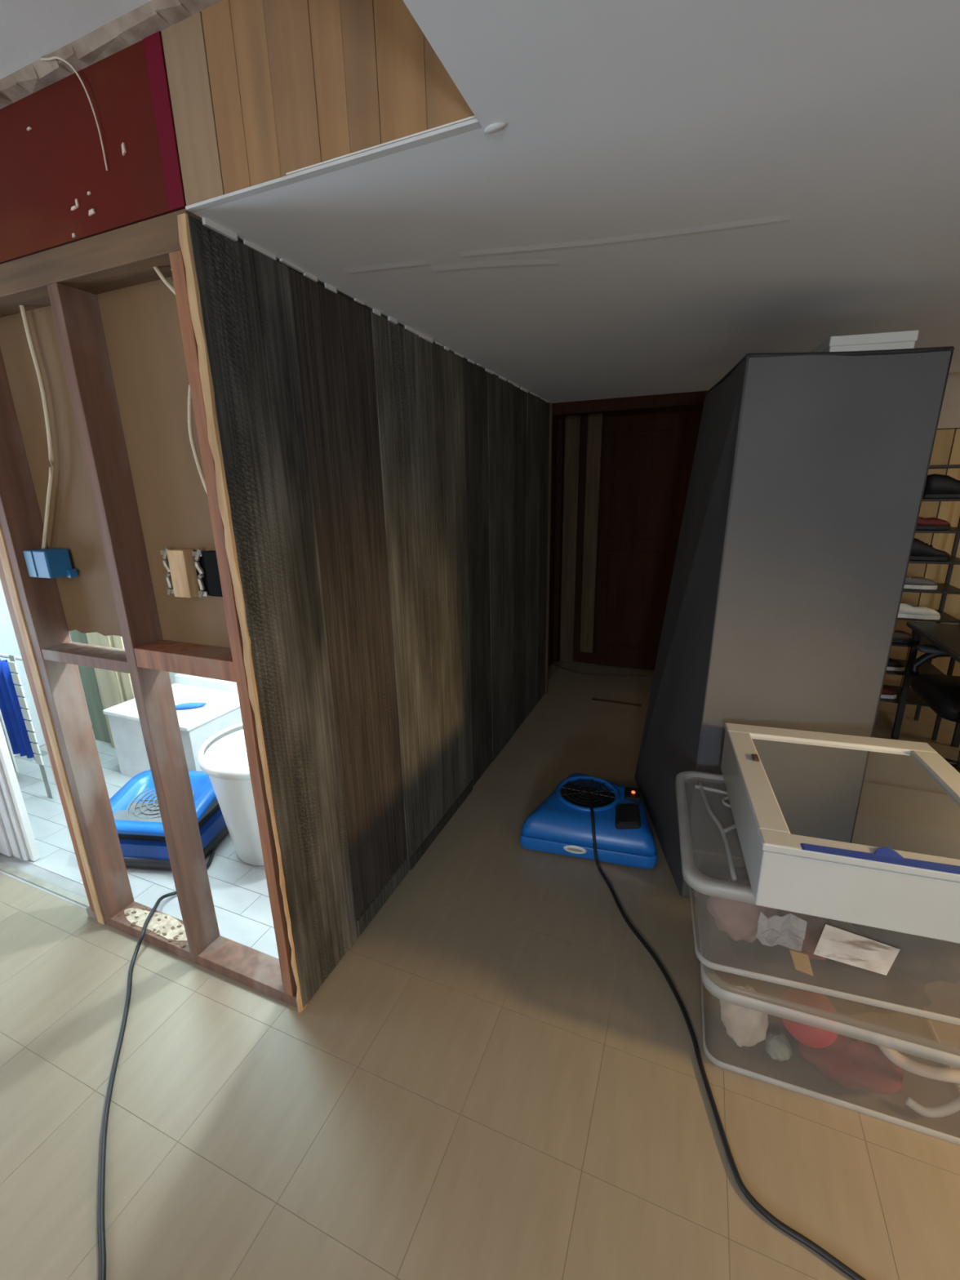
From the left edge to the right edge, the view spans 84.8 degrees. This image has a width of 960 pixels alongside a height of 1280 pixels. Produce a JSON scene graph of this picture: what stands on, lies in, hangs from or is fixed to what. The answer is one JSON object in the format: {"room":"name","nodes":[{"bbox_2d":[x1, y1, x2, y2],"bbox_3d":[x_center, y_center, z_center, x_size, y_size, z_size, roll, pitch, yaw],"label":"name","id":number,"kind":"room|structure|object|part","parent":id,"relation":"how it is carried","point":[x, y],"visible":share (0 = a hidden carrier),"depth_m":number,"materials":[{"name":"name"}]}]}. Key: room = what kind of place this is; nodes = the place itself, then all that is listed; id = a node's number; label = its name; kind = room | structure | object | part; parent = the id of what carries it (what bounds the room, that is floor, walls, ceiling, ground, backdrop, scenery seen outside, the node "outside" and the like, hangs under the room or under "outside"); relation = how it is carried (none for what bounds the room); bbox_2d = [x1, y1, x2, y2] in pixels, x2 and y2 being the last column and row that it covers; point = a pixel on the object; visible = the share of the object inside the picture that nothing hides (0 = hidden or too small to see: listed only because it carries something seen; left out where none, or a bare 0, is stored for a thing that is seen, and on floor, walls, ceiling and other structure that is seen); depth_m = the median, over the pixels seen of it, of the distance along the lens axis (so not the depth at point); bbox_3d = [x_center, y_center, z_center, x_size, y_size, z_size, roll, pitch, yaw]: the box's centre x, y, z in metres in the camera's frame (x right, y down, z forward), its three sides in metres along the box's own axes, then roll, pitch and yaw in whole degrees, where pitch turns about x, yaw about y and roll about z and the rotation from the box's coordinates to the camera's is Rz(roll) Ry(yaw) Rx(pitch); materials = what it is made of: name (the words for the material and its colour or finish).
{"room":"damaged room","nodes":[
{"label":"damaged room","id":0,"kind":"room"},
{"bbox_2d":[69,629,134,748],"bbox_3d":[-2.236,-0.108,3.082,0.530,1.600,0.120,5,17,22],"label":"wall","id":1,"kind":"structure","parent":0,"point":[104,689],"depth_m":3.15,"materials":[{"name":"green paint"}]},
{"bbox_2d":[0,237,444,755],"bbox_3d":[-1.613,-0.257,2.467,2.690,2.200,1.260,5,17,22],"label":"wall","id":2,"kind":"structure","parent":0,"point":[8,642],"depth_m":3.13,"materials":[{"name":"white paint"}]},
{"bbox_2d":[0,0,481,1007],"bbox_3d":[-1.732,-0.126,1.787,3.818,2.325,0.105,5,17,22],"label":"wall","id":3,"kind":"structure","parent":0,"point":[82,242],"depth_m":1.26,"materials":[{"name":"brown wood"}]},
{"bbox_2d":[19,305,53,548],"bbox_3d":[-1.237,-0.569,1.459,0.178,0.641,0.011,5,17,22],"label":"power cable","id":4,"kind":"object","parent":3,"relation":"hanging from","point":[22,308],"visible":0.95,"depth_m":1.42,"materials":[{"name":"white plastic"}]},
{"bbox_2d":[0,862,88,906],"bbox_3d":[-1.794,0.983,2.134,0.740,0.006,0.025,5,17,22],"label":"trim","id":5,"kind":"structure","parent":3,"relation":"attached to","point":[73,896],"depth_m":2.11,"materials":[{"name":"metal"}]},
{"bbox_2d":[22,547,78,578],"bbox_3d":[-1.273,-0.226,1.560,0.113,0.084,0.068,5,17,22],"label":"junction box","id":6,"kind":"object","parent":3,"relation":"attached to","point":[47,562],"visible":1,"depth_m":1.54,"materials":[{"name":"blue plastic"}]},
{"bbox_3d":[-1.165,-0.466,1.497,0.482,0.943,0.008,5,17,22],"label":"backing panel","id":7,"kind":"part","parent":3,"relation":"part of","materials":[{"name":"brown wood"}]},
{"bbox_3d":[-2.036,-0.964,1.668,3.197,0.065,0.090,5,17,22],"label":"plate","id":8,"kind":"part","parent":3,"relation":"part of","materials":[{"name":"brown wood"}]},
{"bbox_2d":[0,0,222,109],"bbox_3d":[-1.206,-1.162,1.185,2.655,0.022,0.032,5,17,22],"label":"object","id":9,"kind":"structure","parent":3,"relation":"attached to","point":[153,16],"depth_m":0.98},
{"bbox_3d":[-0.743,-0.410,1.332,0.426,0.975,0.008,5,17,22],"label":"backing panel","id":10,"kind":"part","parent":3,"relation":"part of","materials":[{"name":"brown wood"}]},
{"bbox_2d":[153,266,207,493],"bbox_3d":[-0.661,-0.546,1.200,0.092,0.559,0.022,1,16,8],"label":"power cable","id":11,"kind":"object","parent":3,"relation":"attached to","point":[166,282],"visible":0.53,"depth_m":1.21,"materials":[{"name":"white plastic"}]},
{"bbox_2d":[160,546,222,598],"bbox_3d":[-0.752,-0.176,1.378,0.216,0.130,0.040,5,17,22],"label":"electrical box","id":12,"kind":"object","parent":3,"relation":"attached to","point":[191,573],"visible":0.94,"depth_m":1.37,"materials":[{"name":"brown wood"}]},
{"bbox_3d":[-0.744,-0.177,1.391,0.210,0.115,0.010,5,17,22],"label":"plate","id":13,"kind":"part","parent":12,"relation":"part of","materials":[{"name":"beige wood"}]},
{"bbox_3d":[-0.989,1.042,1.810,0.980,0.040,0.090,5,17,22],"label":"plate","id":14,"kind":"part","parent":3,"relation":"part of","materials":[{"name":"brown wood"}]},
{"bbox_2d":[177,213,552,1013],"bbox_3d":[-0.076,-0.221,2.531,0.112,2.036,2.744,5,17,22],"label":"wall","id":15,"kind":"structure","parent":0,"point":[384,504],"depth_m":1.69,"materials":[{"name":"brown wood"}]},
{"bbox_2d":[0,661,959,1279],"bbox_3d":[-0.191,1.198,1.382,7.200,0.064,8.545,5,17,22],"label":"floor","id":16,"kind":"structure","parent":0,"point":[497,1078],"depth_m":1.36,"materials":[{"name":"tile"}]},
{"bbox_2d":[0,653,22,773],"bbox_3d":[-2.437,0.425,2.812,0.470,0.730,0.020,5,17,22],"label":"towel stand","id":17,"kind":"object","parent":16,"relation":"on","point":[4,655],"visible":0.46,"depth_m":2.93,"materials":[{"name":"white plastic"}]},
{"bbox_2d":[0,659,35,759],"bbox_3d":[-2.465,0.366,2.783,0.250,0.540,0.045,5,17,22],"label":"towel","id":18,"kind":"object","parent":17,"relation":"hanging from","point":[11,709],"visible":0.69,"depth_m":2.78,"materials":[{"name":"blue fabric"}]},
{"bbox_2d":[7,654,53,798],"bbox_3d":[-2.240,0.449,2.623,0.056,0.780,0.012,5,17,22],"label":"strip","id":19,"kind":"object","parent":16,"relation":"on","point":[13,667],"visible":1,"depth_m":2.60,"materials":[{"name":"white plastic"}]},
{"bbox_2d":[97,846,217,1279],"bbox_3d":[-0.994,1.070,1.562,0.224,0.124,1.818,-6,17,-15],"label":"lead","id":20,"kind":"object","parent":16,"relation":"on","point":[101,1178],"visible":0.81,"depth_m":1.32,"materials":[{"name":"black rubber"}]},
{"bbox_2d":[109,769,228,871],"bbox_3d":[-1.394,0.783,2.330,0.490,0.259,0.390,1,16,6],"label":"air mover","id":21,"kind":"object","parent":16,"relation":"on","point":[135,806],"visible":0.38,"depth_m":2.25,"materials":[{"name":"blue plastic"}]},
{"bbox_2d":[126,787,195,820],"bbox_3d":[-1.396,0.707,2.306,0.270,0.011,0.268,1,26,6],"label":"grille","id":22,"kind":"object","parent":21,"relation":"attached to","point":[143,805],"depth_m":2.28,"materials":[{"name":"grey plastic"}]},
{"bbox_2d":[102,673,242,777],"bbox_3d":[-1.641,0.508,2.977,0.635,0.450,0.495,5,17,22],"label":"bathtub","id":23,"kind":"object","parent":16,"relation":"on","point":[197,725],"visible":0.49,"depth_m":2.84,"materials":[{"name":"white ceramic"}]},
{"bbox_2d":[175,699,225,710],"bbox_3d":[-1.579,0.349,2.844,0.365,0.020,0.106,-4,16,-11],"label":"face mask","id":24,"kind":"object","parent":23,"relation":"on","point":[185,705],"visible":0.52,"depth_m":2.83,"materials":[{"name":"blue fabric"}]},
{"bbox_2d":[197,722,264,865],"bbox_3d":[-0.905,0.660,2.293,0.514,0.497,0.514,5,17,22],"label":"waste bin","id":25,"kind":"object","parent":16,"relation":"on","point":[223,757],"visible":0.38,"depth_m":2.13,"materials":[{"name":"white plastic"}]},
{"bbox_2d":[520,773,657,869],"bbox_3d":[0.515,0.775,2.353,0.559,0.198,0.487,5,17,22],"label":"air mover","id":26,"kind":"object","parent":16,"relation":"on","point":[561,824],"visible":0.98,"depth_m":2.21,"materials":[{"name":"blue plastic"}]},
{"bbox_2d":[567,848,582,852],"bbox_3d":[0.394,0.872,2.182,0.065,0.014,0.001,3,17,16],"label":"print","id":27,"kind":"object","parent":26,"relation":"on","point":[570,849],"depth_m":2.18},
{"bbox_2d":[561,777,614,807],"bbox_3d":[0.484,0.685,2.364,0.236,0.006,0.236,5,17,22],"label":"grille","id":28,"kind":"object","parent":26,"relation":"attached to","point":[575,792],"depth_m":2.36,"materials":[{"name":"black plastic"}]},
{"bbox_3d":[0.679,0.703,2.348,0.069,0.052,0.082,3,16,14],"label":"switch panel","id":29,"kind":"part","parent":26,"relation":"part of","materials":[{"name":"black plastic"}]},
{"bbox_2d":[552,662,644,676],"bbox_3d":[0.963,0.272,4.426,0.798,0.012,0.172,7,18,26],"label":"cable","id":30,"kind":"object","parent":16,"relation":"on","point":[553,663],"visible":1,"depth_m":4.33,"materials":[{"name":"black rubber"}]},
{"bbox_2d":[591,697,641,706],"bbox_3d":[0.985,0.451,3.802,0.350,0.006,0.035,5,17,22],"label":"trim","id":31,"kind":"structure","parent":16,"relation":"on","point":[593,699],"depth_m":3.79,"materials":[{"name":"brown wood"}]},
{"bbox_2d":[588,797,866,1279],"bbox_3d":[0.568,0.991,1.583,0.226,0.207,1.520,-5,16,-14],"label":"lead","id":32,"kind":"object","parent":16,"relation":"on","point":[797,1236],"visible":1,"depth_m":1.27,"materials":[{"name":"black rubber"}]},
{"bbox_2d":[634,346,954,897],"bbox_3d":[1.093,-0.027,2.107,0.648,1.852,0.859,0,16,5],"label":"wardrobe","id":33,"kind":"object","parent":16,"relation":"on","point":[810,470],"visible":0.83,"depth_m":1.64,"materials":[{"name":"grey wood"}]},
{"bbox_3d":[1.092,-0.030,2.110,0.636,1.832,0.852,0,16,5],"label":"frame","id":34,"kind":"part","parent":33,"relation":"part of","materials":[{"name":"grey fabric"}]},
{"bbox_2d":[809,329,919,352],"bbox_3d":[1.215,-0.914,1.692,0.247,0.077,0.228,3,16,13],"label":"storage box","id":35,"kind":"object","parent":33,"relation":"on","point":[896,340],"visible":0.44,"depth_m":1.59,"materials":[{"name":"white plastic"}]},
{"bbox_2d":[697,862,959,1145],"bbox_3d":[0.965,0.960,1.478,0.668,0.303,0.508,5,17,20],"label":"storage bin","id":36,"kind":"object","parent":16,"relation":"on","point":[949,1055],"visible":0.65,"depth_m":1.27,"materials":[{"name":"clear plastic"}]},
{"bbox_2d":[719,984,768,1047],"bbox_3d":[0.724,1.026,1.446,0.122,0.184,0.112,5,17,22],"label":"folded cloth","id":37,"kind":"object","parent":36,"relation":"in","point":[747,1027],"visible":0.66,"depth_m":1.40,"materials":[{"name":"beige fabric"}]},
{"bbox_2d":[764,1028,792,1062],"bbox_3d":[0.801,1.089,1.412,0.064,0.073,0.073,5,17,22],"label":"folded cloth","id":38,"kind":"object","parent":36,"relation":"in","point":[778,1046],"visible":1,"depth_m":1.39,"materials":[{"name":"grey fabric"}]},
{"bbox_2d":[780,985,838,1048],"bbox_3d":[0.848,0.969,1.356,0.132,0.131,0.132,5,17,22],"label":"ball","id":39,"kind":"object","parent":36,"relation":"in","point":[810,1036],"visible":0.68,"depth_m":1.32,"materials":[{"name":"plastic"}]},
{"bbox_2d":[675,770,958,1025],"bbox_3d":[0.936,0.664,1.457,0.744,0.275,0.556,4,17,17],"label":"storage bin","id":40,"kind":"object","parent":36,"relation":"on","point":[835,944],"visible":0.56,"depth_m":1.25,"materials":[{"name":"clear plastic"}]},
{"bbox_2d":[706,866,778,942],"bbox_3d":[0.700,0.709,1.409,0.172,0.192,0.177,5,17,22],"label":"folded cloth","id":41,"kind":"object","parent":40,"relation":"in","point":[747,922],"visible":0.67,"depth_m":1.35,"materials":[{"name":"pink fabric"}]},
{"bbox_2d":[789,948,813,975],"bbox_3d":[0.790,0.793,1.293,0.061,0.065,0.004,3,17,15],"label":"card","id":42,"kind":"object","parent":40,"relation":"in","point":[801,960],"visible":1,"depth_m":1.29,"materials":[{"name":"orange paper"}]},
{"bbox_2d":[775,909,831,960],"bbox_3d":[0.842,0.753,1.365,0.138,0.113,0.146,5,17,22],"label":"folded cloth","id":43,"kind":"object","parent":40,"relation":"in","point":[801,932],"visible":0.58,"depth_m":1.33,"materials":[{"name":"fabric"}]},
{"bbox_2d":[727,919,932,1015],"bbox_3d":[1.011,0.953,1.554,0.516,0.270,0.219,5,17,22],"label":"folded cloth","id":44,"kind":"object","parent":40,"relation":"in","point":[769,955],"visible":0.51,"depth_m":1.46,"materials":[{"name":"grey fabric"}]},
{"bbox_2d":[720,722,959,943],"bbox_3d":[0.976,0.450,1.377,0.555,0.175,0.640,4,17,17],"label":"medicine cabinet","id":45,"kind":"object","parent":40,"relation":"on","point":[860,830],"visible":1,"depth_m":1.22,"materials":[{"name":"white paint"}]},
{"bbox_3d":[1.059,0.306,1.621,0.555,0.020,0.066,4,17,17],"label":"door rail","id":46,"kind":"part","parent":45,"relation":"part of","materials":[{"name":"white paint"}]},
{"bbox_2d":[751,736,959,859],"bbox_3d":[0.973,0.388,1.353,0.429,0.006,0.525,4,17,17],"label":"mirror","id":47,"kind":"object","parent":45,"relation":"on","point":[869,796],"depth_m":1.33,"materials":[{"name":"glass"}]},
{"bbox_3d":[0.888,0.462,1.089,0.555,0.020,0.055,4,17,17],"label":"door rail","id":48,"kind":"part","parent":45,"relation":"part of","materials":[{"name":"white paint"}]},
{"bbox_2d":[851,923,959,984],"bbox_3d":[1.093,0.708,1.336,0.265,0.234,0.312,5,17,22],"label":"folded cloth","id":49,"kind":"object","parent":40,"relation":"in","point":[926,960],"visible":0.32,"depth_m":1.22,"materials":[{"name":"grey fabric"}]},
{"bbox_2d":[795,1033,903,1094],"bbox_3d":[0.955,1.080,1.374,0.238,0.129,0.163,5,17,22],"label":"folded cloth","id":50,"kind":"object","parent":36,"relation":"in","point":[853,1063],"visible":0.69,"depth_m":1.32,"materials":[{"name":"pink fabric"}]},
{"bbox_2d":[871,1031,959,1084],"bbox_3d":[1.053,1.002,1.252,0.203,0.074,0.043,5,17,22],"label":"strap","id":51,"kind":"object","parent":36,"relation":"in","point":[931,1072],"visible":0.9,"depth_m":1.25,"materials":[{"name":"white fabric"}]},
{"bbox_2d":[910,1096,959,1118],"bbox_3d":[1.106,1.122,1.269,0.128,0.064,0.036,2,16,12],"label":"strap","id":52,"kind":"object","parent":36,"relation":"in","point":[952,1107],"visible":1,"depth_m":1.26,"materials":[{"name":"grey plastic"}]},
{"bbox_2d":[880,464,959,740],"bbox_3d":[2.534,-0.269,3.166,0.538,1.680,0.318,5,17,22],"label":"shoe rack","id":53,"kind":"object","parent":16,"relation":"on","point":[945,588],"visible":0.23,"depth_m":3.11,"materials":[{"name":"black plastic"}]},
{"bbox_2d":[880,685,897,698],"bbox_3d":[2.437,0.302,3.274,0.260,0.085,0.088,5,17,22],"label":"shoe","id":54,"kind":"object","parent":53,"relation":"on","point":[886,693],"visible":0.26,"depth_m":3.22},
{"bbox_2d":[886,657,904,671],"bbox_3d":[2.442,0.130,3.221,0.260,0.085,0.088,5,17,22],"label":"shoe","id":55,"kind":"object","parent":53,"relation":"on","point":[893,664],"visible":0.33,"depth_m":3.17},
{"bbox_2d":[892,630,912,644],"bbox_3d":[2.467,-0.036,3.162,0.260,0.085,0.088,5,17,22],"label":"shoe","id":56,"kind":"object","parent":53,"relation":"on","point":[900,637],"visible":0.24,"depth_m":3.12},
{"bbox_2d":[901,602,918,606],"bbox_3d":[2.509,-0.206,3.172,0.260,0.085,0.088,5,17,22],"label":"shoe","id":57,"kind":"object","parent":53,"relation":"on","point":[908,603],"visible":0.02,"depth_m":3.13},
{"bbox_2d":[897,602,940,619],"bbox_3d":[2.513,-0.173,3.056,0.260,0.085,0.088,5,17,22],"label":"shoe","id":58,"kind":"object","parent":53,"relation":"on","point":[905,611],"visible":0.82,"depth_m":3.03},
{"bbox_2d":[903,575,937,590],"bbox_3d":[2.498,-0.345,3.057,0.260,0.085,0.088,5,17,22],"label":"shoe","id":59,"kind":"object","parent":53,"relation":"on","point":[912,583],"visible":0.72,"depth_m":3.02,"materials":[{"name":"grey fabric"}]},
{"bbox_2d":[909,537,951,560],"bbox_3d":[2.522,-0.522,2.995,0.260,0.130,0.088,5,17,22],"label":"shoe","id":60,"kind":"object","parent":53,"relation":"on","point":[922,551],"visible":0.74,"depth_m":2.97,"materials":[{"name":"black leather"}]},
{"bbox_2d":[915,516,951,529],"bbox_3d":[2.491,-0.667,2.965,0.260,0.085,0.088,5,17,22],"label":"shoe","id":61,"kind":"object","parent":53,"relation":"on","point":[928,523],"visible":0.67,"depth_m":2.92,"materials":[{"name":"red fabric"}]},
{"bbox_3d":[2.831,-0.285,3.203,0.018,1.680,0.018,5,17,22],"label":"post","id":62,"kind":"part","parent":53,"relation":"part of","materials":[{"name":"black plastic"}]},
{"bbox_2d":[922,473,959,498],"bbox_3d":[2.589,-0.842,2.872,0.260,0.130,0.088,5,17,22],"label":"shoe","id":63,"kind":"object","parent":53,"relation":"on","point":[937,486],"visible":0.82,"depth_m":2.87,"materials":[{"name":"black leather"}]},
{"bbox_3d":[2.717,-0.207,2.936,0.018,1.680,0.018,5,17,22],"label":"post","id":64,"kind":"part","parent":53,"relation":"part of","materials":[{"name":"black plastic"}]},
{"bbox_2d":[891,621,959,747],"bbox_3d":[2.461,0.379,2.644,0.374,0.725,0.940,5,17,22],"label":"desk","id":65,"kind":"object","parent":16,"relation":"on","point":[946,637],"visible":0.96,"depth_m":2.95,"materials":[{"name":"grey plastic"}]},
{"bbox_3d":[2.510,0.281,3.101,0.030,0.660,0.024,5,17,22],"label":"leg","id":66,"kind":"part","parent":65,"relation":"part of","materials":[{"name":"black plastic"}]},
{"bbox_3d":[2.778,0.306,2.994,0.030,0.660,0.024,5,17,22],"label":"leg","id":67,"kind":"part","parent":65,"relation":"part of","materials":[{"name":"black plastic"}]},
{"bbox_2d":[909,644,959,773],"bbox_3d":[2.485,0.239,2.536,0.570,1.049,0.730,5,17,22],"label":"office chair","id":68,"kind":"object","parent":16,"relation":"on","point":[940,692],"visible":0.6,"depth_m":2.66,"materials":[{"name":"black plastic"}]},
{"bbox_3d":[2.557,0.181,2.808,0.410,0.252,0.116,5,17,22],"label":"armrest","id":69,"kind":"part","parent":68,"relation":"part of","materials":[{"name":"black plastic"}]},
{"bbox_3d":[2.465,0.293,2.560,0.500,0.095,0.500,5,17,22],"label":"seat","id":70,"kind":"part","parent":68,"relation":"part of","materials":[{"name":"black plastic"}]},
{"bbox_3d":[2.384,0.628,2.795,0.036,0.071,0.245,-11,19,-32],"label":"leg","id":71,"kind":"part","parent":68,"relation":"part of","materials":[{"name":"black plastic"}]},
{"bbox_3d":[2.318,0.678,2.625,0.245,0.071,0.036,-5,17,-15],"label":"leg","id":72,"kind":"part","parent":68,"relation":"part of","materials":[{"name":"black plastic"}]},
{"bbox_2d":[0,0,959,403],"bbox_3d":[-0.206,-0.948,0.838,7.200,0.321,8.400,5,17,22],"label":"ceiling","id":73,"kind":"structure","parent":0,"point":[649,197],"depth_m":1.01,"materials":[{"name":"paint"}]},
{"bbox_2d":[40,56,107,170],"bbox_3d":[-0.804,-1.039,1.035,0.102,0.188,0.023,0,16,6],"label":"loose wire","id":74,"kind":"object","parent":73,"relation":"hanging from","point":[52,57],"visible":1,"depth_m":1.02,"materials":[{"name":"white plastic"}]},
{"bbox_2d":[545,390,707,666],"bbox_3d":[1.181,-0.676,3.890,1.550,2.116,0.870,5,17,22],"label":"door frame","id":75,"kind":"structure","parent":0,"point":[578,438],"depth_m":4.30,"materials":[{"name":"brown wood"}]},
{"bbox_3d":[0.668,-0.794,4.459,0.040,2.050,0.090,5,17,22],"label":"corner post","id":76,"kind":"part","parent":75,"relation":"part of","materials":[{"name":"brown wood"}]},
{"bbox_3d":[0.759,-0.791,4.443,0.120,2.050,0.050,5,17,22],"label":"door casing","id":77,"kind":"part","parent":75,"relation":"part of","materials":[{"name":"brown wood"}]},
{"bbox_3d":[0.919,-0.829,4.347,0.110,1.930,0.080,5,17,22],"label":"door casing","id":78,"kind":"part","parent":75,"relation":"part of","materials":[{"name":"brown wood"}]},
{"bbox_2d":[595,410,702,670],"bbox_3d":[1.317,-0.727,4.212,0.705,2.008,0.050,5,17,22],"label":"door","id":79,"kind":"structure","parent":75,"relation":"in","point":[648,460],"depth_m":4.16,"materials":[{"name":"brown wood"}]},
{"bbox_3d":[1.318,-0.322,4.308,0.555,0.800,0.010,5,17,22],"label":"panel","id":80,"kind":"part","parent":79,"relation":"part of","materials":[{"name":"brown wood"}]},
{"bbox_3d":[1.300,-1.187,4.061,0.555,0.800,0.010,5,17,22],"label":"panel","id":81,"kind":"part","parent":79,"relation":"part of","materials":[{"name":"brown wood"}]},
{"bbox_2d":[880,372,959,707],"bbox_3d":[3.207,-0.549,3.308,2.650,2.116,0.068,5,17,22],"label":"wall","id":82,"kind":"structure","parent":0,"point":[946,448],"depth_m":3.35,"materials":[{"name":"beige paint"}]},
{"bbox_3d":[-2.838,-0.062,2.277,1.420,1.975,0.090,5,17,22],"label":"wall","id":83,"kind":"structure","parent":0,"visible":0},
{"bbox_2d":[0,721,39,861],"bbox_3d":[-2.038,0.003,2.030,0.245,1.944,0.045,5,17,22],"label":"curtain","id":84,"kind":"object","parent":83,"relation":"in","point":[17,839],"depth_m":2.20,"materials":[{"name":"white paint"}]}
]}

